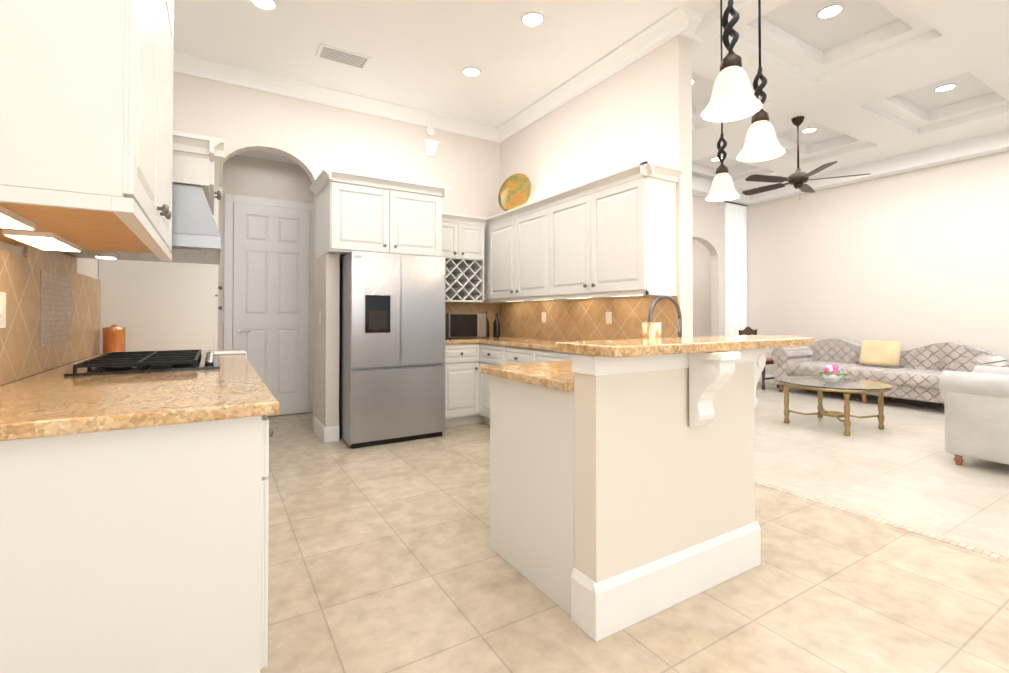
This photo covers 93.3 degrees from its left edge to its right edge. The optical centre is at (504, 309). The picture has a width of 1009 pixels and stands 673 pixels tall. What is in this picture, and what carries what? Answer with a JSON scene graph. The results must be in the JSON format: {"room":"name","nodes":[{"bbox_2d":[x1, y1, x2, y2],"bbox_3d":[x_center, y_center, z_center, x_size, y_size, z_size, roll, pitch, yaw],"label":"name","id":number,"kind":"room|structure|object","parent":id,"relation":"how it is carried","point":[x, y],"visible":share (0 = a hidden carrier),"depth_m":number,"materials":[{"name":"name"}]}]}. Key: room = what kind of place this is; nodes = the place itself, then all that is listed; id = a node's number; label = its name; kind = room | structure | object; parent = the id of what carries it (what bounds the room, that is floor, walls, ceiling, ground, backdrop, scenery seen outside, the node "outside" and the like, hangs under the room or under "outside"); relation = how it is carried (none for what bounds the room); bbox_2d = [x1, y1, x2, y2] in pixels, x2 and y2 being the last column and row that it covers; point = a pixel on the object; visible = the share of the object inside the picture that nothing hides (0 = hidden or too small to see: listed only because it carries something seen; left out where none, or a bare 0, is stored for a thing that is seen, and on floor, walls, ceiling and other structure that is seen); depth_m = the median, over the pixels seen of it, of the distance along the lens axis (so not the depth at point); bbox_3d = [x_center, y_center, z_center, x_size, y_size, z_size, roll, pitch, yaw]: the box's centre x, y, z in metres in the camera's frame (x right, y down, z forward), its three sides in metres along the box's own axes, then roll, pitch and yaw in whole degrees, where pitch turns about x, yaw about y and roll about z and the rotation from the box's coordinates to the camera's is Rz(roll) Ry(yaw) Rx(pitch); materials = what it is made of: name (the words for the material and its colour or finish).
{"room":"kitchen","nodes":[
{"label":"kitchen","id":0,"kind":"room"},
{"bbox_2d":[0,241,98,384],"bbox_3d":[-1.085,-0.571,0.341,0.150,3.500,8.950,0,-1,-31],"label":"wall","id":1,"kind":"structure","parent":0,"point":[89,267],"depth_m":2.84,"materials":[{"name":"beige paint"}]},
{"bbox_2d":[0,247,100,384],"bbox_3d":[-2.066,-0.008,2.117,0.015,0.573,2.575,0,-1,-31],"label":"backsplash","id":2,"kind":"structure","parent":1,"relation":"attached to","point":[52,309],"depth_m":2.17,"materials":[{"name":"tile"}]},
{"bbox_2d":[0,292,5,327],"bbox_3d":[-1.816,0.001,1.721,0.010,0.130,0.080,0,-1,-31],"label":"switch plate","id":3,"kind":"object","parent":2,"relation":"attached to","point":[2,309],"visible":1,"depth_m":1.73,"materials":[{"name":"white plastic"}]},
{"bbox_2d":[0,0,173,260],"bbox_3d":[-1.395,-0.991,1.527,0.539,1.530,1.190,0,-1,-31],"label":"upper cabinet","id":4,"kind":"object","parent":1,"relation":"attached to","point":[86,124],"visible":1,"depth_m":1.11,"materials":[{"name":"white wood"}]},
{"bbox_2d":[60,183,220,264],"bbox_3d":[-1.895,-0.439,2.498,0.697,0.305,0.840,0,-1,-31],"label":"range hood","id":5,"kind":"object","parent":1,"relation":"attached to","point":[196,237],"visible":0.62,"depth_m":2.29,"materials":[{"name":"silver metal"}]},
{"bbox_2d":[172,131,223,214],"bbox_3d":[-1.891,-0.705,2.503,0.707,0.220,0.961,0,-1,-31],"label":"upper cabinet","id":6,"kind":"object","parent":1,"relation":"attached to","point":[197,160],"visible":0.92,"depth_m":2.26,"materials":[{"name":"white wood"}]},
{"bbox_2d":[218,150,313,415],"bbox_3d":[-2.560,-0.312,5.245,1.460,3.100,0.970,0,-1,-31],"label":"wall","id":7,"kind":"structure","parent":0,"point":[265,174],"depth_m":5.50,"materials":[{"name":"beige paint"}]},
{"bbox_2d":[224,193,313,412],"bbox_3d":[-2.719,-0.030,5.581,0.980,2.544,0.020,0,-1,-31],"label":"door frame","id":8,"kind":"structure","parent":7,"relation":"attached to","point":[230,199],"depth_m":5.41,"materials":[{"name":"white wood"}]},
{"bbox_2d":[233,202,309,415],"bbox_3d":[-2.700,0.012,5.550,0.800,2.440,0.091,0,-1,-31],"label":"pantry door","id":9,"kind":"structure","parent":7,"relation":"in","point":[271,291],"depth_m":5.58,"materials":[{"name":"white wood"}]},
{"bbox_2d":[173,72,725,428],"bbox_3d":[0.127,-0.562,7.306,9.150,3.650,2.000,0,-1,-31],"label":"wall","id":10,"kind":"structure","parent":0,"point":[312,139],"depth_m":5.18,"materials":[{"name":"beige paint"}]},
{"bbox_2d":[173,51,502,142],"bbox_3d":[-1.582,-2.195,5.054,3.630,0.139,0.110,0,-1,-31],"label":"crown molding","id":11,"kind":"structure","parent":10,"relation":"attached to","point":[191,65],"depth_m":4.88,"materials":[{"name":"white"}]},
{"bbox_2d":[309,168,450,258],"bbox_3d":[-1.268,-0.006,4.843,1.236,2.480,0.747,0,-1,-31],"label":"upper cabinet","id":12,"kind":"object","parent":10,"relation":"attached to","point":[363,212],"visible":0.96,"depth_m":4.55,"materials":[{"name":"white wood"}]},
{"bbox_2d":[426,127,434,135],"bbox_3d":[-0.863,-2.073,5.535,0.100,0.098,0.030,0,-1,-31],"label":"smoke detector","id":13,"kind":"object","parent":10,"relation":"attached to","point":[430,131],"visible":0.98,"depth_m":5.52,"materials":[{"name":"white plastic"}]},
{"bbox_2d":[423,139,439,156],"bbox_3d":[-0.845,-1.869,5.503,0.180,0.160,0.099,0,-1,-31],"label":"bracket","id":14,"kind":"object","parent":10,"relation":"attached to","point":[430,146],"visible":1,"depth_m":5.49,"materials":[{"name":"white plastic"}]},
{"bbox_2d":[442,212,486,302],"bbox_3d":[-0.594,-0.574,5.464,0.685,0.970,0.397,0,-1,-31],"label":"upper cabinets","id":15,"kind":"object","parent":10,"relation":"attached to","point":[463,245],"visible":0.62,"depth_m":5.42,"materials":[{"name":"white wood"}]},
{"bbox_2d":[445,303,496,335],"bbox_3d":[-0.538,0.119,5.715,1.050,0.406,0.011,0,-1,-31],"label":"backsplash","id":16,"kind":"structure","parent":10,"relation":"attached to","point":[491,308],"depth_m":5.83,"materials":[{"name":"brown tile"}]},
{"bbox_2d":[173,0,727,127],"bbox_3d":[0.582,-2.358,1.375,4.050,0.100,8.950,0,-1,-31],"label":"ceiling","id":17,"kind":"structure","parent":0,"point":[422,53],"depth_m":4.04,"materials":[{"name":"white paint"}]},
{"bbox_2d":[250,0,276,10],"bbox_3d":[-1.787,-2.277,3.533,0.186,0.008,0.186,0,-1,-31],"label":"recessed light","id":18,"kind":"object","parent":17,"relation":"in","point":[268,5],"visible":1,"depth_m":3.56,"materials":[{"name":"white"}]},
{"bbox_2d":[316,43,371,68],"bbox_3d":[-1.439,-2.265,4.270,0.440,0.015,0.220,0,-1,-31],"label":"ceiling vent","id":19,"kind":"object","parent":17,"relation":"in","point":[332,53],"visible":1,"depth_m":4.25,"materials":[{"name":"white metal"}]},
{"bbox_2d":[462,67,480,76],"bbox_3d":[-0.317,-2.265,4.542,0.186,0.008,0.186,0,-1,-31],"label":"recessed light","id":20,"kind":"object","parent":17,"relation":"in","point":[471,71],"visible":1,"depth_m":4.54,"materials":[{"name":"white"}]},
{"bbox_2d":[521,11,544,26],"bbox_3d":[0.220,-2.275,3.734,0.186,0.008,0.186,0,-1,-31],"label":"recessed light","id":21,"kind":"object","parent":17,"relation":"in","point":[532,19],"visible":1,"depth_m":3.73,"materials":[{"name":"white"}]},
{"bbox_2d":[705,0,739,200],"bbox_3d":[1.385,-1.500,3.039,0.200,1.573,0.200,0,-1,-31],"label":"pendant light","id":22,"kind":"object","parent":17,"relation":"hanging from","point":[722,188],"visible":1,"depth_m":3.01,"materials":[{"name":"beige glass"}]},
{"bbox_2d":[702,0,761,121],"bbox_3d":[0.831,-1.515,1.755,0.200,1.573,0.200,0,-1,-31],"label":"pendant light","id":23,"kind":"object","parent":17,"relation":"hanging from","point":[733,97],"visible":1,"depth_m":1.73,"materials":[{"name":"beige glass"}]},
{"bbox_2d":[737,0,784,161],"bbox_3d":[1.195,-1.509,2.234,0.200,1.573,0.200,0,-1,-31],"label":"pendant light","id":24,"kind":"object","parent":17,"relation":"hanging from","point":[761,143],"visible":0.85,"depth_m":2.21,"materials":[{"name":"beige glass"}]},
{"bbox_2d":[500,35,692,340],"bbox_3d":[0.713,-0.516,4.895,0.150,3.500,2.730,0,-1,-31],"label":"wall","id":25,"kind":"structure","parent":0,"point":[638,111],"depth_m":4.18,"materials":[{"name":"beige paint"}]},
{"bbox_2d":[484,218,487,300],"bbox_3d":[-0.106,-0.585,5.763,0.347,0.940,0.392,0,-1,-31],"label":"upper cabinet","id":26,"kind":"object","parent":25,"relation":"attached to","point":[486,224],"depth_m":5.65,"materials":[{"name":"white wood"}]},
{"bbox_2d":[488,198,567,300],"bbox_3d":[0.286,-0.593,5.116,0.347,0.940,1.240,0,-1,-31],"label":"upper cabinet","id":27,"kind":"object","parent":25,"relation":"attached to","point":[515,237],"depth_m":5.02,"materials":[{"name":"white wood"}]},
{"bbox_2d":[498,173,530,210],"bbox_3d":[0.113,-1.303,5.376,0.187,0.484,0.425,0,-1,-31],"label":"decorative plate","id":28,"kind":"object","parent":27,"relation":"on","point":[515,191],"visible":0.9,"depth_m":5.42,"materials":[{"name":"multicoloured ceramic"}]},
{"bbox_2d":[497,296,677,340],"bbox_3d":[0.637,0.109,4.851,0.013,0.406,2.707,0,-1,-31],"label":"backsplash","id":29,"kind":"structure","parent":25,"relation":"attached to","point":[577,320],"depth_m":4.60,"materials":[{"name":"brown tile"}]},
{"bbox_2d":[542,312,545,322],"bbox_3d":[0.427,0.083,5.182,0.006,0.110,0.070,0,-1,-31],"label":"electrical outlet","id":30,"kind":"object","parent":29,"relation":"attached to","point":[543,313],"depth_m":5.17,"materials":[{"name":"white plastic"}]},
{"bbox_2d":[606,312,611,323],"bbox_3d":[0.946,0.072,4.327,0.006,0.110,0.070,0,-1,-31],"label":"electrical outlet","id":31,"kind":"object","parent":29,"relation":"attached to","point":[608,317],"depth_m":4.32,"materials":[{"name":"white plastic"}]},
{"bbox_2d":[497,5,692,140],"bbox_3d":[0.664,-2.198,4.745,0.111,0.139,2.710,0,-1,-31],"label":"crown molding","id":32,"kind":"structure","parent":25,"relation":"attached to","point":[682,20],"depth_m":4.31,"materials":[{"name":"white"}]},
{"bbox_2d":[544,161,679,296],"bbox_3d":[0.867,-0.605,4.159,0.347,0.940,1.250,0,-1,-31],"label":"upper cabinet","id":33,"kind":"object","parent":25,"relation":"attached to","point":[612,234],"depth_m":3.80,"materials":[{"name":"white wood"}]},
{"bbox_2d":[260,381,1008,672],"bbox_3d":[2.338,1.240,3.304,9.800,0.050,10.500,0,-1,-31],"label":"floor","id":34,"kind":"structure","parent":0,"point":[384,558],"depth_m":2.02,"materials":[{"name":"tile"}]},
{"bbox_2d":[0,415,273,672],"bbox_3d":[-1.188,0.753,1.433,0.816,0.880,0.510,0,-1,-31],"label":"base cabinet","id":35,"kind":"object","parent":34,"relation":"on","point":[140,550],"visible":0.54,"depth_m":1.25,"materials":[{"name":"white wood"}]},
{"bbox_2d":[0,349,279,440],"bbox_3d":[-1.705,0.303,2.315,0.842,0.040,2.605,0,-1,-31],"label":"countertop","id":36,"kind":"structure","parent":35,"relation":"on","point":[52,402],"depth_m":1.45,"materials":[{"name":"stone"}]},
{"bbox_2d":[103,325,125,354],"bbox_3d":[-2.574,0.195,3.143,0.120,0.195,0.120,0,-1,-31],"label":"copper canister","id":37,"kind":"object","parent":36,"relation":"on","point":[113,338],"visible":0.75,"depth_m":3.10,"materials":[{"name":"brown metal"}]},
{"bbox_2d":[64,350,219,376],"bbox_3d":[-1.827,0.263,2.507,0.560,0.044,0.880,0,-1,-31],"label":"gas cooktop","id":38,"kind":"object","parent":36,"relation":"in","point":[139,362],"visible":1,"depth_m":2.28,"materials":[{"name":"black metal"}]},
{"bbox_2d":[214,351,246,357],"bbox_3d":[-1.859,0.348,3.195,0.219,0.131,0.210,0,-1,-31],"label":"towel","id":39,"kind":"object","parent":36,"relation":"on","point":[229,352],"visible":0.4,"depth_m":3.16,"materials":[{"name":"white fabric"}]},
{"bbox_2d":[99,195,221,353],"bbox_3d":[-2.692,0.071,3.830,0.724,2.300,0.998,0,-1,-31],"label":"pantry cabinet","id":40,"kind":"object","parent":34,"relation":"on","point":[156,306],"visible":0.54,"depth_m":3.40,"materials":[{"name":"white"}]},
{"bbox_2d":[315,253,339,426],"bbox_3d":[-1.745,0.354,4.685,0.120,1.755,0.520,0,-1,-31],"label":"pier","id":41,"kind":"object","parent":34,"relation":"on","point":[327,339],"visible":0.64,"depth_m":4.48,"materials":[{"name":"beige paint"}]},
{"bbox_2d":[314,417,338,442],"bbox_3d":[-1.748,1.161,4.664,0.136,0.140,0.536,0,-1,-31],"label":"baseboard","id":42,"kind":"structure","parent":41,"relation":"attached to","point":[325,434],"depth_m":4.46,"materials":[{"name":"white wood"}]},
{"bbox_2d":[339,251,444,448],"bbox_3d":[-1.171,0.360,4.761,0.900,1.745,0.826,0,-1,-31],"label":"fridge","id":43,"kind":"object","parent":34,"relation":"on","point":[391,348],"visible":0.96,"depth_m":4.39,"materials":[{"name":"silver metal"}]},
{"bbox_2d":[443,343,474,426],"bbox_3d":[-0.614,0.799,5.265,0.460,0.880,0.686,0,-1,-31],"label":"base cabinet","id":44,"kind":"object","parent":34,"relation":"on","point":[467,391],"depth_m":5.02,"materials":[{"name":"white wood"}]},
{"bbox_2d":[475,343,506,425],"bbox_3d":[0.119,0.796,5.047,0.687,0.880,0.585,0,-1,-31],"label":"base cabinet","id":45,"kind":"object","parent":34,"relation":"on","point":[485,354],"depth_m":5.04,"materials":[{"name":"white wood"}]},
{"bbox_2d":[507,346,526,363],"bbox_3d":[0.393,0.791,4.643,0.637,0.880,0.640,0,-1,-31],"label":"base cabinet","id":46,"kind":"object","parent":34,"relation":"on","point":[515,355],"depth_m":4.50,"materials":[{"name":"white wood"}]},
{"bbox_2d":[490,375,573,615],"bbox_3d":[0.591,0.765,2.465,1.185,0.880,0.714,0,-1,-31],"label":"base cabinet","id":47,"kind":"object","parent":34,"relation":"on","point":[531,483],"visible":0.31,"depth_m":2.08,"materials":[{"name":"white wood"}]},
{"bbox_2d":[480,360,573,391],"bbox_3d":[0.591,0.305,2.461,1.255,0.040,0.697,0,-1,-31],"label":"countertop","id":48,"kind":"structure","parent":47,"relation":"on","point":[557,375],"depth_m":2.18,"materials":[{"name":"stone"}]},
{"bbox_2d":[640,322,661,338],"bbox_3d":[0.740,0.173,2.405,0.102,0.220,0.104,0,-1,-31],"label":"utensil holder","id":49,"kind":"object","parent":48,"relation":"on","point":[648,330],"visible":0.23,"depth_m":2.36,"materials":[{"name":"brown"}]},
{"bbox_2d":[648,295,681,336],"bbox_3d":[0.929,0.102,2.661,0.360,0.369,0.056,0,-1,-31],"label":"faucet","id":50,"kind":"object","parent":48,"relation":"on","point":[658,299],"visible":0.65,"depth_m":2.65,"materials":[{"name":"grey metal"}]},
{"bbox_2d":[527,348,572,362],"bbox_3d":[0.781,0.784,4.005,0.637,0.880,1.104,0,-1,-31],"label":"base cabinet","id":51,"kind":"object","parent":34,"relation":"on","point":[533,355],"depth_m":4.11,"materials":[{"name":"white wood"}]},
{"bbox_2d":[445,336,566,350],"bbox_3d":[0.180,0.330,4.565,1.087,0.040,2.717,0,-1,-31],"label":"countertop","id":52,"kind":"structure","parent":51,"relation":"on","point":[541,344],"depth_m":4.88,"materials":[{"name":"stone"}]},
{"bbox_2d":[445,313,485,338],"bbox_3d":[-0.504,0.181,5.476,0.460,0.279,0.400,0,-1,-31],"label":"microwave","id":53,"kind":"object","parent":52,"relation":"on","point":[460,325],"visible":0.79,"depth_m":5.28,"materials":[{"name":"silver metal"}]},
{"bbox_2d":[485,311,488,336],"bbox_3d":[-0.220,0.170,5.683,0.078,0.305,0.080,0,-1,-31],"label":"bottle","id":54,"kind":"object","parent":52,"relation":"on","point":[487,328],"visible":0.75,"depth_m":5.66,"materials":[{"name":"black glass"}]},
{"bbox_2d":[493,313,499,336],"bbox_3d":[-0.093,0.180,5.666,0.078,0.285,0.080,0,-1,-31],"label":"bottle","id":55,"kind":"object","parent":52,"relation":"on","point":[496,328],"visible":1,"depth_m":5.63,"materials":[{"name":"black glass"}]},
{"bbox_2d":[739,327,779,389],"bbox_3d":[4.173,0.774,7.804,0.480,0.990,0.440,0,-1,-31],"label":"chair","id":56,"kind":"object","parent":34,"relation":"on","point":[747,331],"visible":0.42,"depth_m":7.72,"materials":[{"name":"brown wood"}]},
{"bbox_2d":[778,376,892,435],"bbox_3d":[3.491,1.001,5.071,1.000,0.470,1.000,0,-1,-31],"label":"glass coffee table","id":57,"kind":"object","parent":34,"relation":"on","point":[846,387],"visible":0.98,"depth_m":4.94,"materials":[{"name":"gold"}]},
{"bbox_2d":[819,365,845,381],"bbox_3d":[3.491,0.676,5.075,0.247,0.179,0.222,0,-1,-31],"label":"flower bowl","id":58,"kind":"object","parent":57,"relation":"on","point":[830,373],"visible":1,"depth_m":5.03,"materials":[{"name":"white ceramic"}]},
{"bbox_2d":[754,385,1008,561],"bbox_3d":[4.171,1.219,3.773,4.580,0.003,7.520,0,-1,-31],"label":"area rug","id":59,"kind":"object","parent":34,"relation":"on","point":[902,470],"visible":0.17,"depth_m":3.63,"materials":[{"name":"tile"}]},
{"bbox_2d":[771,338,1008,402],"bbox_3d":[5.132,0.843,6.578,0.952,0.824,2.380,0,-1,-31],"label":"sofa","id":60,"kind":"object","parent":34,"relation":"on","point":[916,373],"visible":0.73,"depth_m":6.31,"materials":[{"name":"fabric"}]},
{"bbox_2d":[859,340,901,366],"bbox_3d":[5.223,0.601,6.630,0.188,0.348,0.460,0,-1,-31],"label":"cushion","id":61,"kind":"object","parent":60,"relation":"on","point":[880,353],"visible":1,"depth_m":6.58,"materials":[{"name":"beige fabric"}]},
{"bbox_2d":[939,365,1008,464],"bbox_3d":[4.140,0.779,3.637,0.996,0.880,0.970,0,-1,-31],"label":"armchair","id":62,"kind":"object","parent":34,"relation":"on","point":[976,403],"visible":1,"depth_m":3.62,"materials":[{"name":"white fabric"}]},
{"bbox_2d":[574,362,754,582],"bbox_3d":[0.729,0.686,2.056,0.995,1.028,0.125,0,-1,-31],"label":"wall","id":63,"kind":"structure","parent":0,"point":[656,476],"depth_m":1.90,"materials":[{"name":"beige paint"}]},
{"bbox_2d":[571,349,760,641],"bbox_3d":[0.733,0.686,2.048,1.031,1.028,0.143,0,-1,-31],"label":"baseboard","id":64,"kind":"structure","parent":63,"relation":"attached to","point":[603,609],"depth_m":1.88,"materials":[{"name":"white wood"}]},
{"bbox_2d":[555,335,814,357],"bbox_3d":[0.907,0.151,2.144,1.445,0.040,0.340,0,-1,-31],"label":"bar","id":65,"kind":"object","parent":63,"relation":"on","point":[637,347],"visible":1,"depth_m":1.88,"materials":[{"name":"beige stone"}]},
{"bbox_2d":[687,351,739,427],"bbox_3d":[0.858,0.332,1.957,0.124,0.320,0.160,0,-1,-31],"label":"corbel","id":66,"kind":"object","parent":63,"relation":"attached to","point":[711,374],"visible":0.96,"depth_m":1.96,"materials":[{"name":"white wood"}]},
{"bbox_2d":[754,348,769,408],"bbox_3d":[1.225,0.337,2.361,0.140,0.320,0.109,0,-1,-31],"label":"corbel","id":67,"kind":"object","parent":63,"relation":"attached to","point":[759,365],"visible":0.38,"depth_m":2.31,"materials":[{"name":"white wood"}]},
{"bbox_2d":[691,0,1008,204],"bbox_3d":[4.557,-2.229,3.786,5.250,0.500,8.950,0,-1,-31],"label":"ceiling","id":68,"kind":"structure","parent":0,"point":[856,83],"depth_m":4.72,"materials":[{"name":"white paint"}]},
{"bbox_2d":[724,201,746,335],"bbox_3d":[4.141,-0.328,8.534,0.650,3.171,0.049,0,-1,-31],"label":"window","id":69,"kind":"structure","parent":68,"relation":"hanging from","point":[736,266],"depth_m":8.52,"materials":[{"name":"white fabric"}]},
{"bbox_2d":[742,116,870,199],"bbox_3d":[3.285,-1.700,5.409,1.270,0.916,1.215,0,-1,-31],"label":"ceiling fan","id":70,"kind":"object","parent":68,"relation":"hanging from","point":[798,178],"visible":0.98,"depth_m":5.33,"materials":[{"name":"brown wood"}]},
{"bbox_2d":[801,127,817,132],"bbox_3d":[3.982,-2.345,6.228,0.186,0.008,0.186,0,-1,-31],"label":"recessed light","id":71,"kind":"object","parent":68,"relation":"in","point":[809,130],"visible":0.98,"depth_m":6.23,"materials":[{"name":"white"}]},
{"bbox_2d":[816,4,843,18],"bbox_3d":[2.594,-2.374,3.795,0.186,0.008,0.186,0,-1,-31],"label":"recessed light","id":72,"kind":"object","parent":68,"relation":"in","point":[830,11],"visible":1,"depth_m":3.79,"materials":[{"name":"white"}]},
{"bbox_2d":[934,83,956,91],"bbox_3d":[4.688,-2.359,5.066,0.186,0.008,0.186,0,-1,-31],"label":"recessed light","id":73,"kind":"object","parent":68,"relation":"in","point":[945,87],"visible":0.98,"depth_m":5.06,"materials":[{"name":"white"}]},
{"bbox_2d":[747,151,1008,374],"bbox_3d":[6.737,-0.589,5.089,0.150,3.650,8.950,0,-1,-31],"label":"wall","id":74,"kind":"structure","parent":0,"point":[914,259],"depth_m":6.86,"materials":[{"name":"beige paint"}]},
{"bbox_2d":[758,374,943,403],"bbox_3d":[6.705,1.165,4.961,0.016,0.140,8.800,0,-1,-31],"label":"baseboard","id":75,"kind":"structure","parent":74,"relation":"attached to","point":[767,380],"depth_m":8.32,"materials":[{"name":"white wood"}]}
]}

